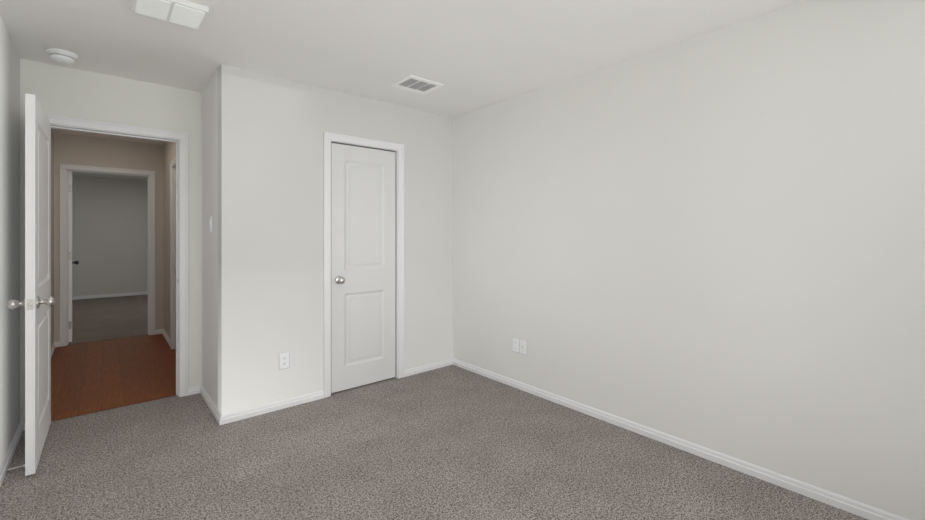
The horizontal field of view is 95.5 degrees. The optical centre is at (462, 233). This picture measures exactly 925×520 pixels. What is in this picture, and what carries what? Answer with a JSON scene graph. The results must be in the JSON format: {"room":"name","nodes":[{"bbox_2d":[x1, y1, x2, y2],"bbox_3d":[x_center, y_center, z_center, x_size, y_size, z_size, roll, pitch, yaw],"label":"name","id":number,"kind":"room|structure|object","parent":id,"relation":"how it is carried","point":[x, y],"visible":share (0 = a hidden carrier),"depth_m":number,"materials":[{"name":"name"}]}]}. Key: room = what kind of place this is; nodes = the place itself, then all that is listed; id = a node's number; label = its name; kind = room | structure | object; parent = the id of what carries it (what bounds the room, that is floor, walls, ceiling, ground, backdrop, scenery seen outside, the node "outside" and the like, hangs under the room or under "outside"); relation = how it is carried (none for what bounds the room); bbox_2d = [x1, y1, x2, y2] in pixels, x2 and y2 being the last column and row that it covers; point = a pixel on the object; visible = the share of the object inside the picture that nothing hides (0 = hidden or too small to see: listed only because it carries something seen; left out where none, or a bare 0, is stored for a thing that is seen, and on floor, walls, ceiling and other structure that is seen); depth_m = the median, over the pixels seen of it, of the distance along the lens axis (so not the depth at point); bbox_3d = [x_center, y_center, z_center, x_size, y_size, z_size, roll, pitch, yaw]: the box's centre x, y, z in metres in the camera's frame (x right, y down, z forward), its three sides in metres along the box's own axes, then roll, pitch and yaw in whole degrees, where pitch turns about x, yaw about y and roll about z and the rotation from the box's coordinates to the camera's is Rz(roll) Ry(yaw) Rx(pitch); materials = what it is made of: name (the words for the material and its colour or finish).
{"room":"empty bedroom","nodes":[
{"label":"empty bedroom","id":0,"kind":"room"},
{"bbox_2d":[0,16,53,465],"bbox_3d":[-2.290,0.068,1.942,0.130,2.440,7.370,0,0,-41],"label":"wall","id":1,"kind":"structure","parent":0,"point":[9,234],"depth_m":2.46,"materials":[{"name":"paint"}]},
{"bbox_2d":[0,422,22,486],"bbox_3d":[-1.405,1.259,1.021,0.015,0.058,4.580,0,0,-41],"label":"baseboard","id":2,"kind":"structure","parent":1,"relation":"attached to","point":[11,450],"depth_m":2.40,"materials":[{"name":"white paint"}]},
{"bbox_2d":[5,464,24,472],"bbox_3d":[-2.425,1.270,2.281,0.082,0.022,0.022,0,0,-41],"label":"door stop","id":3,"kind":"object","parent":1,"relation":"attached to","point":[23,465],"visible":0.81,"depth_m":2.28,"materials":[{"name":"grey metal"}]},
{"bbox_2d":[51,342,58,356],"bbox_3d":[-3.828,1.259,3.844,0.030,0.058,2.480,0,0,-41],"label":"baseboard","id":4,"kind":"structure","parent":1,"relation":"attached to","point":[56,344],"depth_m":4.67,"materials":[{"name":"white paint"}]},
{"bbox_2d":[69,294,147,344],"bbox_3d":[-5.639,1.338,7.040,3.440,0.100,4.610,0,0,-41],"label":"floor","id":5,"kind":"structure","parent":0,"point":[100,319],"depth_m":6.40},
{"bbox_2d":[54,133,163,341],"bbox_3d":[-4.139,0.068,5.290,3.200,2.440,0.120,0,0,-41],"label":"wall","id":6,"kind":"structure","parent":0,"point":[86,151],"depth_m":5.12,"materials":[{"name":"paint"}]},
{"bbox_2d":[69,171,78,341],"bbox_3d":[-4.888,0.269,5.227,0.180,2.014,0.772,0,0,-44],"label":"door","id":7,"kind":"structure","parent":6,"relation":"in","point":[71,262],"depth_m":4.96,"materials":[{"name":"white paint"}]},
{"bbox_2d":[60,164,154,346],"bbox_3d":[-4.314,0.242,5.140,0.884,2.092,0.162,0,0,-41],"label":"door frame","id":8,"kind":"structure","parent":6,"relation":"attached to","point":[65,169],"depth_m":4.89,"materials":[{"name":"white paint"}]},
{"bbox_2d":[72,175,147,296],"bbox_3d":[-7.100,0.068,8.745,3.440,2.440,0.120,0,0,-41],"label":"wall","id":9,"kind":"structure","parent":0,"point":[110,235],"depth_m":8.57,"materials":[{"name":"paint"}]},
{"bbox_2d":[72,292,147,299],"bbox_3d":[-7.052,1.259,8.696,3.150,0.058,0.015,0,0,-41],"label":"baseboard","id":10,"kind":"structure","parent":9,"relation":"attached to","point":[108,295],"depth_m":8.55,"materials":[{"name":"white paint"}]},
{"bbox_2d":[20,58,201,420],"bbox_3d":[-2.552,0.068,3.134,1.023,2.440,0.120,0,0,-41],"label":"wall","id":11,"kind":"structure","parent":0,"point":[56,90],"depth_m":3.12,"materials":[{"name":"paint"}]},
{"bbox_2d":[7,93,54,475],"bbox_3d":[-2.545,0.267,2.528,0.182,2.018,0.805,0,0,-40],"label":"entry door","id":12,"kind":"structure","parent":11,"relation":"in","point":[38,302],"depth_m":2.27,"materials":[{"name":"white paint"}]},
{"bbox_2d":[46,114,187,396],"bbox_3d":[-2.572,0.242,3.117,0.885,2.092,0.162,0,0,-41],"label":"door frame","id":13,"kind":"structure","parent":11,"relation":"attached to","point":[180,139],"depth_m":3.32,"materials":[{"name":"white paint"}]},
{"bbox_2d":[51,334,175,420],"bbox_3d":[-3.425,1.338,4.134,1.620,0.100,2.685,0,0,-41],"label":"floor","id":14,"kind":"structure","parent":0,"point":[91,377],"depth_m":3.86,"materials":[{"name":"brown wood"}]},
{"bbox_2d":[164,70,217,408],"bbox_3d":[-2.746,0.068,4.228,0.133,2.440,3.305,0,0,-41],"label":"wall","id":15,"kind":"structure","parent":0,"point":[210,240],"depth_m":3.20,"materials":[{"name":"paint"}]},
{"bbox_2d":[160,329,169,345],"bbox_3d":[-3.582,1.259,5.078,0.030,0.058,0.928,0,0,-41],"label":"baseboard","id":16,"kind":"structure","parent":15,"relation":"attached to","point":[162,331],"depth_m":5.18,"materials":[{"name":"white paint"}]},
{"bbox_2d":[170,157,175,348],"bbox_3d":[-2.943,0.242,4.432,0.142,2.092,0.884,0,0,-41],"label":"door frame","id":17,"kind":"structure","parent":15,"relation":"attached to","point":[173,164],"depth_m":4.69,"materials":[{"name":"white paint"}]},
{"bbox_2d":[174,167,175,349],"bbox_3d":[-2.987,0.271,4.394,0.107,2.010,0.750,0,0,-41],"label":"door","id":18,"kind":"structure","parent":15,"relation":"in","point":[175,258],"depth_m":4.62,"materials":[{"name":"white paint"}]},
{"bbox_2d":[209,217,211,231],"bbox_3d":[-1.872,-0.072,3.117,0.012,0.114,0.070,0,0,-41],"label":"switch plate","id":19,"kind":"object","parent":15,"relation":"attached to","point":[210,223],"visible":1,"depth_m":3.11,"materials":[{"name":"white plastic"}]},
{"bbox_2d":[218,64,452,414],"bbox_3d":[-0.904,0.068,3.552,2.025,2.440,0.120,0,0,-41],"label":"wall","id":20,"kind":"structure","parent":0,"point":[271,129],"depth_m":3.16,"materials":[{"name":"paint"}]},
{"bbox_2d":[20,358,452,429],"bbox_3d":[-1.494,1.259,3.454,3.048,0.058,0.770,0,0,-41],"label":"baseboard","id":21,"kind":"structure","parent":20,"relation":"attached to","point":[253,411],"depth_m":3.13,"materials":[{"name":"white paint"}]},
{"bbox_2d":[279,351,289,369],"bbox_3d":[-1.319,0.939,3.111,0.078,0.122,0.009,0,0,-41],"label":"outlet","id":22,"kind":"object","parent":20,"relation":"attached to","point":[284,360],"visible":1,"depth_m":3.11,"materials":[{"name":"white plastic"}]},
{"bbox_2d":[331,143,394,392],"bbox_3d":[-0.812,0.273,3.543,0.596,2.006,0.107,0,0,-41],"label":"closet door","id":23,"kind":"structure","parent":20,"relation":"in","point":[362,266],"depth_m":3.54,"materials":[{"name":"white paint"}]},
{"bbox_2d":[323,132,403,397],"bbox_3d":[-0.849,0.242,3.586,0.738,2.092,0.142,0,0,-41],"label":"door frame","id":24,"kind":"structure","parent":20,"relation":"attached to","point":[328,137],"depth_m":3.43,"materials":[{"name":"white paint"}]},
{"bbox_2d":[0,0,806,179],"bbox_3d":[-2.941,-1.212,4.460,4.178,0.120,12.040,0,0,-41],"label":"ceiling","id":25,"kind":"structure","parent":0,"point":[471,55],"depth_m":2.49,"materials":[{"name":"paint"}]},
{"bbox_2d":[45,48,77,63],"bbox_3d":[-2.549,-1.124,2.675,0.152,0.056,0.152,0,0,-41],"label":"smoke detector","id":26,"kind":"object","parent":25,"relation":"attached to","point":[62,56],"visible":1,"depth_m":2.64,"materials":[{"name":"white plastic"}]},
{"bbox_2d":[131,0,208,29],"bbox_3d":[-1.481,-1.136,2.128,0.299,0.032,0.250,0,0,-41],"label":"ceiling light","id":27,"kind":"object","parent":25,"relation":"in","point":[186,13],"visible":1,"depth_m":2.11,"materials":[{"name":"white plastic"}]},
{"bbox_2d":[390,75,443,94],"bbox_3d":[-0.352,-1.149,3.246,0.310,0.012,0.283,0,0,-41],"label":"ceiling vent","id":28,"kind":"object","parent":25,"relation":"in","point":[415,84],"visible":0.98,"depth_m":3.24,"materials":[{"name":"white metal"}]},
{"bbox_2d":[0,365,867,519],"bbox_3d":[-0.234,1.338,1.985,3.288,0.100,4.760,0,0,-41],"label":"floor","id":29,"kind":"structure","parent":0,"point":[451,442],"depth_m":2.32,"materials":[{"name":"grey carpet"}]},
{"bbox_2d":[453,0,924,519],"bbox_3d":[0.843,0.068,3.162,0.120,2.440,5.145,0,0,-41],"label":"wall","id":30,"kind":"structure","parent":0,"point":[714,240],"depth_m":2.32,"materials":[{"name":"paint"}]},
{"bbox_2d":[513,337,526,354],"bbox_3d":[0.470,0.934,3.493,0.016,0.122,0.156,0,0,-41],"label":"outlet","id":31,"kind":"object","parent":30,"relation":"attached to","point":[520,346],"visible":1,"depth_m":3.49,"materials":[{"name":"white plastic"}]},
{"bbox_2d":[453,358,908,519],"bbox_3d":[1.143,1.259,2.708,0.015,0.058,3.825,0,0,-41],"label":"baseboard","id":32,"kind":"structure","parent":30,"relation":"attached to","point":[860,509],"depth_m":2.38,"materials":[{"name":"white paint"}]}
]}

